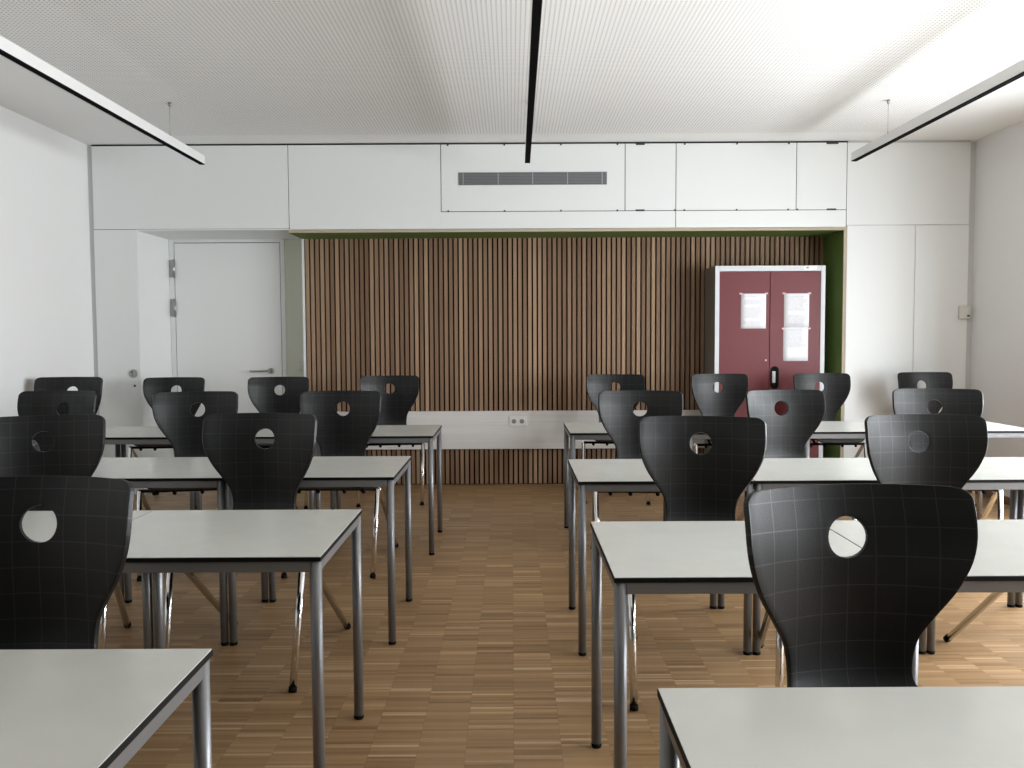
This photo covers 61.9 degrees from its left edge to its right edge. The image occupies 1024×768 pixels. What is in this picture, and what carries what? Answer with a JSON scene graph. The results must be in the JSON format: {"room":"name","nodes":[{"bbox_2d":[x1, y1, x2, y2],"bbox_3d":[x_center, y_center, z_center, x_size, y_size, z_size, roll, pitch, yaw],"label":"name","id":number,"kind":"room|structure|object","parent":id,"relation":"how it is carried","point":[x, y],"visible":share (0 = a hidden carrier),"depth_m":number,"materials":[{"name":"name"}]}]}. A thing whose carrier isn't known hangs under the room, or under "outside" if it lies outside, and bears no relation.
{"room":"classroom","nodes":[
{"label":"classroom","id":0,"kind":"room"},
{"bbox_2d":[0,106,93,445],"bbox_3d":[-3.667,-0.293,2.987,0.200,2.972,10.400,0,3,0],"label":"wall","id":1,"kind":"structure","parent":0,"point":[46,325],"depth_m":6.48,"materials":[{"name":"white paint"}]},
{"bbox_2d":[87,146,98,414],"bbox_3d":[-3.548,-0.523,7.294,0.040,2.958,0.068,0,3,0],"label":"trim","id":2,"kind":"structure","parent":1,"relation":"attached to","point":[89,154],"depth_m":7.23,"materials":[{"name":"grey paint"}]},
{"bbox_2d":[91,141,847,229],"bbox_3d":[-0.354,-1.673,7.201,6.359,0.709,0.014,0,3,0],"label":"trim","id":3,"kind":"structure","parent":1,"relation":"attached to","point":[440,144],"depth_m":7.17,"materials":[{"name":"black"}]},
{"bbox_2d":[91,145,288,228],"bbox_3d":[-2.708,-1.655,7.189,1.646,0.692,0.006,0,3,0],"label":"wall panel","id":4,"kind":"object","parent":3,"relation":"attached to","point":[135,187],"visible":1,"depth_m":7.19,"materials":[{"name":"white laminate"}]},
{"bbox_2d":[288,145,440,229],"bbox_3d":[-1.240,-1.657,7.190,1.278,0.702,0.006,0,3,0],"label":"wall panel","id":5,"kind":"object","parent":3,"relation":"attached to","point":[331,186],"visible":1,"depth_m":7.19,"materials":[{"name":"white laminate"}]},
{"bbox_2d":[441,211,674,228],"bbox_3d":[0.390,-1.385,7.205,1.978,0.140,0.006,0,3,0],"label":"wall panel","id":6,"kind":"object","parent":3,"relation":"attached to","point":[547,219],"visible":1,"depth_m":7.20,"materials":[{"name":"white paint"}]},
{"bbox_2d":[676,210,845,227],"bbox_3d":[2.101,-1.394,7.205,1.434,0.140,0.006,0,3,0],"label":"wall panel","id":7,"kind":"object","parent":3,"relation":"attached to","point":[747,218],"visible":1,"depth_m":7.20,"materials":[{"name":"white paint"}]},
{"bbox_2d":[441,143,624,211],"bbox_3d":[0.177,-1.734,7.183,1.544,0.566,0.012,0,3,0],"label":"wall panel","id":8,"kind":"object","parent":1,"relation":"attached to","point":[474,177],"visible":1,"depth_m":7.18,"materials":[{"name":"white laminate"}]},
{"bbox_2d":[458,172,606,184],"bbox_3d":[0.174,-1.729,7.183,1.249,0.106,0.008,0,3,0],"label":"vent grille","id":9,"kind":"object","parent":8,"relation":"attached to","point":[464,178],"depth_m":7.18,"materials":[{"name":"grey metal"}]},
{"bbox_2d":[676,142,796,210],"bbox_3d":[1.887,-1.743,7.184,1.008,0.566,0.010,0,3,0],"label":"wall panel","id":10,"kind":"object","parent":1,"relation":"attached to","point":[709,176],"visible":1,"depth_m":7.18,"materials":[{"name":"white laminate"}]},
{"bbox_2d":[796,142,846,209],"bbox_3d":[2.606,-1.747,7.184,0.419,0.566,0.010,0,3,0],"label":"wall panel","id":11,"kind":"object","parent":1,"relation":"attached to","point":[821,167],"visible":1,"depth_m":7.18,"materials":[{"name":"white laminate"}]},
{"bbox_2d":[0,0,1023,144],"bbox_3d":[0.266,-1.866,2.802,8.080,0.150,10.600,0,3,0],"label":"ceiling","id":12,"kind":"structure","parent":0,"point":[229,71],"depth_m":5.17,"materials":[{"name":"white paint"}]},
{"bbox_2d":[0,35,204,164],"bbox_3d":[-2.370,-1.697,4.097,0.040,0.304,4.870,0,3,0],"label":"pendant light","id":13,"kind":"object","parent":12,"relation":"hanging from","point":[11,51],"visible":1,"depth_m":4.77,"materials":[{"name":"white metal"}]},
{"bbox_2d":[525,0,541,162],"bbox_3d":[0.104,-1.709,4.098,0.042,0.304,4.870,0,3,0],"label":"pendant light","id":14,"kind":"object","parent":12,"relation":"hanging from","point":[536,6],"visible":1,"depth_m":4.23,"materials":[{"name":"black metal"}]},
{"bbox_2d":[851,59,1023,161],"bbox_3d":[2.616,-1.722,4.097,0.040,0.304,4.870,0,3,0],"label":"pendant light","id":15,"kind":"object","parent":12,"relation":"hanging from","point":[1014,72],"visible":1,"depth_m":5.13,"materials":[{"name":"white metal"}]},
{"bbox_2d":[98,484,1023,767],"bbox_3d":[0.281,1.226,2.972,8.080,0.100,10.600,0,3,0],"label":"floor","id":16,"kind":"structure","parent":0,"point":[484,668],"depth_m":3.69,"materials":[{"name":"brown wood"}]},
{"bbox_2d":[17,391,96,451],"bbox_3d":[-2.711,0.562,5.066,0.559,1.033,0.785,0,3,3],"label":"chair","id":17,"kind":"object","parent":16,"relation":"on","point":[29,403],"visible":0.24,"depth_m":5.13,"materials":[{"name":"black wood"}]},
{"bbox_2d":[0,414,130,648],"bbox_3d":[-1.926,0.648,3.497,0.568,1.024,0.785,-1,3,-18],"label":"chair","id":18,"kind":"object","parent":16,"relation":"on","point":[78,448],"visible":0.31,"depth_m":3.58,"materials":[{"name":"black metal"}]},
{"bbox_2d":[0,476,133,649],"bbox_3d":[-1.092,0.732,1.894,0.568,1.024,0.785,0,3,0],"label":"chair","id":19,"kind":"object","parent":16,"relation":"on","point":[55,593],"visible":0.66,"depth_m":1.97,"materials":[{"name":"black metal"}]},
{"bbox_2d":[34,377,102,450],"bbox_3d":[-3.230,0.486,6.204,0.568,1.065,0.785,0,3,-2],"label":"chair","id":20,"kind":"object","parent":16,"relation":"on","point":[95,384],"visible":0.27,"depth_m":6.27,"materials":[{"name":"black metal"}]},
{"bbox_2d":[32,426,120,456],"bbox_3d":[-3.045,0.680,5.555,0.731,0.740,0.647,0,3,0],"label":"school desk","id":21,"kind":"object","parent":16,"relation":"on","point":[117,446],"visible":0.02,"depth_m":5.83,"materials":[{"name":"silver metal"}]},
{"bbox_2d":[22,510,153,648],"bbox_3d":[-1.622,0.831,2.685,0.731,0.740,0.647,0,3,0],"label":"school desk","id":22,"kind":"object","parent":16,"relation":"on","point":[40,526],"visible":0.15,"depth_m":2.94,"materials":[{"name":"white laminate"}]},
{"bbox_2d":[0,649,212,767],"bbox_3d":[-0.943,0.901,1.351,0.731,0.740,0.647,0,3,0],"label":"school desk","id":23,"kind":"object","parent":16,"relation":"on","point":[60,708],"visible":1,"depth_m":1.44,"materials":[{"name":"white laminate"}]},
{"bbox_2d":[99,457,124,600],"bbox_3d":[-2.340,0.761,4.023,0.731,0.740,0.647,0,3,0],"label":"school desk","id":24,"kind":"object","parent":16,"relation":"on","point":[103,460],"visible":0.03,"depth_m":4.33,"materials":[{"name":"silver metal"}]},
{"bbox_2d":[105,426,225,509],"bbox_3d":[-2.312,0.677,5.555,0.731,0.740,0.647,0,3,0],"label":"school desk","id":25,"kind":"object","parent":16,"relation":"on","point":[123,435],"visible":0.16,"depth_m":5.26,"materials":[{"name":"white laminate"}]},
{"bbox_2d":[128,377,204,495],"bbox_3d":[-2.762,0.462,6.970,0.568,1.024,0.785,-1,3,-5],"label":"chair","id":26,"kind":"object","parent":16,"relation":"on","point":[151,386],"visible":0.3,"depth_m":7.02,"materials":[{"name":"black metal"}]},
{"bbox_2d":[91,457,267,645],"bbox_3d":[-1.607,0.757,4.023,0.731,0.740,0.647,0,3,0],"label":"school desk","id":27,"kind":"object","parent":16,"relation":"on","point":[141,472],"visible":0.52,"depth_m":3.80,"materials":[{"name":"white laminate"}]},
{"bbox_2d":[136,391,237,580],"bbox_3d":[-1.873,0.562,5.062,0.565,1.024,0.785,-1,3,-10],"label":"chair","id":28,"kind":"object","parent":16,"relation":"on","point":[172,414],"visible":0.38,"depth_m":5.12,"materials":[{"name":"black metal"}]},
{"bbox_2d":[122,509,363,767],"bbox_3d":[-0.888,0.827,2.685,0.731,0.740,0.647,0,3,0],"label":"school desk","id":29,"kind":"object","parent":16,"relation":"on","point":[161,541],"visible":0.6,"depth_m":2.55,"materials":[{"name":"white laminate"}]},
{"bbox_2d":[164,413,350,692],"bbox_3d":[-1.058,0.641,3.550,0.568,1.024,0.785,0,3,4],"label":"chair","id":30,"kind":"object","parent":16,"relation":"on","point":[257,478],"visible":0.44,"depth_m":3.62,"materials":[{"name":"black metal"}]},
{"bbox_2d":[196,429,335,509],"bbox_3d":[-1.578,0.673,5.555,0.731,0.740,0.647,0,3,0],"label":"school desk","id":31,"kind":"object","parent":16,"relation":"on","point":[264,436],"visible":0.03,"depth_m":5.24,"materials":[{"name":"silver metal"}]},
{"bbox_2d":[248,377,308,508],"bbox_3d":[-1.902,0.458,6.959,0.568,1.024,0.785,-1,3,-6],"label":"chair","id":32,"kind":"object","parent":16,"relation":"on","point":[262,395],"visible":0.35,"depth_m":7.03,"materials":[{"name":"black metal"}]},
{"bbox_2d":[226,456,411,645],"bbox_3d":[-0.873,0.754,4.023,0.731,0.740,0.647,0,3,0],"label":"school desk","id":33,"kind":"object","parent":16,"relation":"on","point":[323,471],"visible":0.8,"depth_m":3.73,"materials":[{"name":"white laminate"}]},
{"bbox_2d":[281,390,398,577],"bbox_3d":[-1.020,0.558,5.067,0.565,1.024,0.785,0,3,1],"label":"chair","id":34,"kind":"object","parent":16,"relation":"on","point":[349,434],"visible":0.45,"depth_m":5.13,"materials":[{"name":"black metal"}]},
{"bbox_2d":[315,425,441,554],"bbox_3d":[-0.845,0.669,5.555,0.731,0.740,0.647,0,3,0],"label":"school desk","id":35,"kind":"object","parent":16,"relation":"on","point":[428,434],"visible":0.44,"depth_m":5.26,"materials":[{"name":"white laminate"}]},
{"bbox_2d":[356,375,424,506],"bbox_3d":[-1.011,0.447,7.087,0.568,1.024,0.785,-1,3,-7],"label":"chair","id":36,"kind":"object","parent":16,"relation":"on","point":[395,406],"visible":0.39,"depth_m":7.16,"materials":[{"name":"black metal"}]},
{"bbox_2d":[564,422,665,527],"bbox_3d":[0.729,0.655,5.669,0.731,0.740,0.647,0,3,0],"label":"school desk","id":37,"kind":"object","parent":16,"relation":"on","point":[588,430],"visible":0.44,"depth_m":5.76,"materials":[{"name":"white laminate"}]},
{"bbox_2d":[581,374,649,504],"bbox_3d":[0.863,0.435,7.118,0.568,1.024,0.785,0,3,5],"label":"chair","id":38,"kind":"object","parent":16,"relation":"on","point":[595,383],"visible":0.34,"depth_m":7.17,"materials":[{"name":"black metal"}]},
{"bbox_2d":[592,390,682,521],"bbox_3d":[0.747,0.555,4.945,0.568,1.024,0.785,0,3,4],"label":"chair","id":39,"kind":"object","parent":16,"relation":"on","point":[616,414],"visible":0.34,"depth_m":5.01,"materials":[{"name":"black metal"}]},
{"bbox_2d":[568,459,754,655],"bbox_3d":[0.642,0.754,3.881,0.731,0.740,0.647,0,3,0],"label":"school desk","id":40,"kind":"object","parent":16,"relation":"on","point":[589,475],"visible":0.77,"depth_m":3.58,"materials":[{"name":"white laminate"}]},
{"bbox_2d":[690,433,710,448],"bbox_3d":[1.462,0.652,5.669,0.731,0.740,0.647,0,3,0],"label":"school desk","id":41,"kind":"object","parent":16,"relation":"on","point":[698,435],"visible":0.02,"depth_m":5.33,"materials":[{"name":"white laminate"}]},
{"bbox_2d":[627,416,783,710],"bbox_3d":[0.736,0.645,3.314,0.568,1.024,0.785,0,3,9],"label":"chair","id":42,"kind":"object","parent":16,"relation":"on","point":[693,486],"visible":0.48,"depth_m":3.38,"materials":[{"name":"black metal"}]},
{"bbox_2d":[691,374,748,453],"bbox_3d":[1.689,0.438,6.907,0.545,1.035,0.722,0,3,-3],"label":"chair","id":43,"kind":"object","parent":16,"relation":"on","point":[726,402],"visible":0.44,"depth_m":6.97,"materials":[{"name":"black metal"}]},
{"bbox_2d":[590,521,861,767],"bbox_3d":[0.622,0.832,2.468,0.731,0.740,0.647,0,3,0],"label":"school desk","id":44,"kind":"object","parent":16,"relation":"on","point":[638,557],"visible":0.44,"depth_m":2.33,"materials":[{"name":"white laminate"}]},
{"bbox_2d":[704,265,825,490],"bbox_3d":[2.210,-0.053,7.521,0.943,1.937,0.397,0,3,0],"label":"tall cabinet","id":45,"kind":"object","parent":16,"relation":"on","point":[757,353],"visible":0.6,"depth_m":7.32,"materials":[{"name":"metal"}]},
{"bbox_2d":[739,293,767,328],"bbox_3d":[2.066,-0.627,7.303,0.242,0.305,0.003,0,3,0],"label":"paper sheet","id":46,"kind":"object","parent":45,"relation":"attached to","point":[753,306],"visible":1,"depth_m":7.30,"materials":[{"name":"white paper"}]},
{"bbox_2d":[782,327,809,360],"bbox_3d":[2.435,-0.342,7.319,0.243,0.290,0.003,0,3,0],"label":"paper sheet","id":47,"kind":"object","parent":45,"relation":"attached to","point":[795,339],"visible":1,"depth_m":7.32,"materials":[{"name":"white paper"}]},
{"bbox_2d":[783,292,810,326],"bbox_3d":[2.435,-0.634,7.303,0.242,0.295,0.003,0,3,0],"label":"paper sheet","id":48,"kind":"object","parent":45,"relation":"attached to","point":[796,305],"visible":1,"depth_m":7.30,"materials":[{"name":"white paper"}]},
{"bbox_2d":[736,389,855,520],"bbox_3d":[1.602,0.551,4.945,0.568,1.024,0.785,-1,3,-9],"label":"chair","id":49,"kind":"object","parent":16,"relation":"on","point":[788,434],"visible":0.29,"depth_m":5.02,"materials":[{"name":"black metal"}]},
{"bbox_2d":[717,458,925,654],"bbox_3d":[1.375,0.750,3.881,0.731,0.740,0.647,0,3,0],"label":"school desk","id":50,"kind":"object","parent":16,"relation":"on","point":[772,473],"visible":0.51,"depth_m":3.68,"materials":[{"name":"white laminate"}]},
{"bbox_2d":[793,373,867,457],"bbox_3d":[2.518,0.434,6.907,0.542,1.035,0.722,0,3,-1],"label":"chair","id":51,"kind":"object","parent":16,"relation":"on","point":[837,386],"visible":0.45,"depth_m":6.96,"materials":[{"name":"black metal"}]},
{"bbox_2d":[804,421,865,457],"bbox_3d":[2.196,0.648,5.669,0.731,0.740,0.647,0,3,0],"label":"school desk","id":52,"kind":"object","parent":16,"relation":"on","point":[826,429],"visible":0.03,"depth_m":5.34,"materials":[{"name":"white laminate"}]},
{"bbox_2d":[657,686,1023,767],"bbox_3d":[0.615,0.904,1.154,0.731,0.740,0.647,0,3,0],"label":"school desk","id":53,"kind":"object","parent":16,"relation":"on","point":[796,727],"visible":1,"depth_m":1.31,"materials":[{"name":"white laminate"}]},
{"bbox_2d":[743,484,977,687],"bbox_3d":[0.717,0.732,1.714,0.568,1.028,0.785,-1,3,-5],"label":"chair","id":54,"kind":"object","parent":16,"relation":"on","point":[859,619],"visible":0.63,"depth_m":1.79,"materials":[{"name":"black plastic"}]},
{"bbox_2d":[830,519,1023,685],"bbox_3d":[1.355,0.828,2.468,0.731,0.740,0.647,0,3,0],"label":"school desk","id":55,"kind":"object","parent":16,"relation":"on","point":[998,564],"visible":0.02,"depth_m":2.32,"materials":[{"name":"white laminate"}]},
{"bbox_2d":[864,414,1003,641],"bbox_3d":[1.629,0.639,3.336,0.548,1.024,0.785,0,3,2],"label":"chair","id":56,"kind":"object","parent":16,"relation":"on","point":[958,444],"visible":0.39,"depth_m":3.40,"materials":[{"name":"black metal"}]},
{"bbox_2d":[897,372,975,506],"bbox_3d":[3.355,0.427,6.907,0.522,1.040,0.722,0,3,-2],"label":"chair","id":57,"kind":"object","parent":16,"relation":"on","point":[944,380],"visible":0.25,"depth_m":6.97,"materials":[{"name":"black metal"}]},
{"bbox_2d":[892,388,1002,519],"bbox_3d":[2.487,0.544,4.989,0.568,1.024,0.785,0,3,13],"label":"chair","id":58,"kind":"object","parent":16,"relation":"on","point":[906,400],"visible":0.24,"depth_m":5.05,"materials":[{"name":"black metal"}]},
{"bbox_2d":[926,457,1023,654],"bbox_3d":[2.109,0.747,3.881,0.731,0.740,0.647,0,3,0],"label":"school desk","id":59,"kind":"object","parent":16,"relation":"on","point":[994,473],"visible":0.43,"depth_m":3.66,"materials":[{"name":"white laminate"}]},
{"bbox_2d":[977,421,1023,519],"bbox_3d":[2.929,0.644,5.669,0.731,0.740,0.647,0,3,0],"label":"school desk","id":60,"kind":"object","parent":16,"relation":"on","point":[995,430],"visible":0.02,"depth_m":5.40,"materials":[{"name":"white laminate"}]},
{"bbox_2d":[1015,457,1023,607],"bbox_3d":[2.842,0.743,3.881,0.731,0.740,0.647,0,3,0],"label":"school desk","id":61,"kind":"object","parent":16,"relation":"on","point":[1020,511],"visible":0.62,"depth_m":4.17,"materials":[{"name":"silver metal"}]},
{"bbox_2d":[304,237,818,483],"bbox_3d":[0.464,-0.207,7.841,4.686,2.226,0.209,0,3,0],"label":"wood slats","id":62,"kind":"object","parent":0,"point":[660,237],"visible":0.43,"depth_m":7.72,"materials":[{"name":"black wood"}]},
{"bbox_2d":[302,239,306,376],"bbox_3d":[-1.870,-0.195,7.827,0.020,2.226,0.237,0,3,0],"label":"trim","id":63,"kind":"structure","parent":62,"relation":"attached to","point":[303,242],"depth_m":7.68,"materials":[{"name":"white laminate"}]},
{"bbox_2d":[337,410,704,449],"bbox_3d":[0.477,0.413,7.731,4.666,0.344,0.030,0,3,0],"label":"trim","id":64,"kind":"structure","parent":62,"relation":"attached to","point":[459,429],"depth_m":7.71,"materials":[{"name":"white paint"}]},
{"bbox_2d":[509,416,526,425],"bbox_3d":[0.053,0.336,7.706,0.162,0.086,0.013,0,3,0],"label":"power socket","id":65,"kind":"object","parent":64,"relation":"attached to","point":[518,420],"visible":1,"depth_m":7.70,"materials":[{"name":"white plastic"}]},
{"bbox_2d":[305,236,823,483],"bbox_3d":[0.475,-0.205,7.724,4.650,2.218,0.024,0,3,0],"label":"wall panel","id":66,"kind":"object","parent":62,"relation":"attached to","point":[813,249],"depth_m":7.69,"materials":[{"name":"brown wood"}]},
{"bbox_2d":[625,143,675,210],"bbox_3d":[1.166,-1.739,7.184,0.422,0.566,0.010,0,3,0],"label":"wall panel","id":67,"kind":"object","parent":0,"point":[650,169],"visible":1,"depth_m":7.18,"materials":[{"name":"white laminate"}]},
{"bbox_2d":[970,120,1023,496],"bbox_3d":[4.053,-0.332,2.987,0.280,2.972,10.400,0,3,0],"label":"wall","id":68,"kind":"structure","parent":0,"point":[997,342],"depth_m":6.84,"materials":[{"name":"white paint"}]},
{"bbox_2d":[846,140,970,371],"bbox_3d":[3.347,-0.563,7.263,1.031,2.971,0.014,0,3,0],"label":"trim","id":69,"kind":"structure","parent":68,"relation":"attached to","point":[929,140],"depth_m":7.17,"materials":[{"name":"grey paint"}]},
{"bbox_2d":[843,225,914,457],"bbox_3d":[3.124,-0.210,7.264,0.574,2.260,0.021,0,3,0],"label":"wall panel","id":70,"kind":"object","parent":69,"relation":"attached to","point":[880,268],"depth_m":7.25,"materials":[{"name":"white paint"}]},
{"bbox_2d":[846,142,970,224],"bbox_3d":[3.338,-1.687,7.189,1.032,0.682,0.006,0,3,0],"label":"wall panel","id":71,"kind":"object","parent":68,"relation":"attached to","point":[928,183],"visible":1,"depth_m":7.19,"materials":[{"name":"white laminate"}]},
{"bbox_2d":[913,225,968,411],"bbox_3d":[3.639,-0.213,7.271,0.448,2.260,0.008,0,3,0],"label":"door","id":72,"kind":"structure","parent":68,"relation":"in","point":[941,251],"depth_m":7.24,"materials":[{"name":"white laminate"}]},
{"bbox_2d":[958,306,969,318],"bbox_3d":[3.830,-0.605,7.230,0.092,0.110,0.032,0,3,0],"label":"thermostat","id":73,"kind":"object","parent":68,"relation":"attached to","point":[963,311],"visible":1,"depth_m":7.22,"materials":[{"name":"grey plastic"}]},
{"bbox_2d":[965,142,975,388],"bbox_3d":[3.887,-0.560,7.294,0.050,2.958,0.068,0,3,0],"label":"trim","id":74,"kind":"structure","parent":68,"relation":"attached to","point":[973,144],"depth_m":7.23,"materials":[{"name":"grey paint"}]},
{"bbox_2d":[969,491,1009,504],"bbox_3d":[3.914,1.149,2.602,0.014,0.060,9.467,0,3,0],"label":"baseboard","id":75,"kind":"structure","parent":68,"relation":"attached to","point":[1006,500],"depth_m":6.95,"materials":[{"name":"brown wood"}]},
{"bbox_3d":[0.272,-0.592,8.062,8.080,2.972,0.250,0,3,0],"label":"wall","id":76,"kind":"structure","parent":0,"visible":0},
{"bbox_2d":[94,230,144,494],"bbox_3d":[-3.345,-0.176,7.272,0.362,2.256,0.032,0,3,0],"label":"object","id":77,"kind":"structure","parent":76,"relation":"in","point":[115,251],"depth_m":7.25,"materials":[{"name":"white paint"}]},
{"bbox_2d":[137,231,173,494],"bbox_3d":[-3.360,-0.193,7.623,0.392,2.260,0.668,0,3,0],"label":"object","id":78,"kind":"structure","parent":76,"relation":"attached to","point":[153,251],"depth_m":7.54,"materials":[{"name":"white paint"}]},
{"bbox_2d":[137,229,300,239],"bbox_3d":[-2.528,-1.322,7.552,1.283,0.010,0.686,0,3,0],"label":"trim","id":79,"kind":"structure","parent":76,"relation":"attached to","point":[170,234],"depth_m":7.45,"materials":[{"name":"white paint"}]},
{"bbox_2d":[169,239,286,456],"bbox_3d":[-2.630,-0.214,7.916,1.065,2.262,0.081,0,3,0],"label":"door","id":80,"kind":"structure","parent":76,"relation":"in","point":[228,304],"depth_m":7.91,"materials":[{"name":"white paint"}]},
{"bbox_2d":[284,239,303,376],"bbox_3d":[-1.990,-0.214,7.951,0.219,2.252,0.012,0,3,0],"label":"trim","id":81,"kind":"structure","parent":76,"relation":"attached to","point":[294,347],"depth_m":7.92,"materials":[{"name":"white paint"}]},
{"bbox_2d":[298,360,303,370],"bbox_3d":[-1.953,-0.175,7.940,0.072,0.100,0.014,0,3,0],"label":"light switch","id":82,"kind":"object","parent":76,"relation":"attached to","point":[300,362],"visible":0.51,"depth_m":7.93,"materials":[{"name":"white plastic"}]},
{"bbox_2d":[87,141,975,229],"bbox_3d":[0.167,-1.693,7.542,7.480,0.710,0.668,0,3,0],"label":"trim","id":83,"kind":"structure","parent":76,"relation":"attached to","point":[971,141],"depth_m":7.26,"materials":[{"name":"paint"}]},
{"bbox_2d":[289,227,846,457],"bbox_3d":[0.477,-0.207,7.613,4.716,2.252,0.689,0,3,0],"label":"trim","id":84,"kind":"structure","parent":76,"relation":"attached to","point":[835,238],"depth_m":7.36,"materials":[{"name":"green paint"}]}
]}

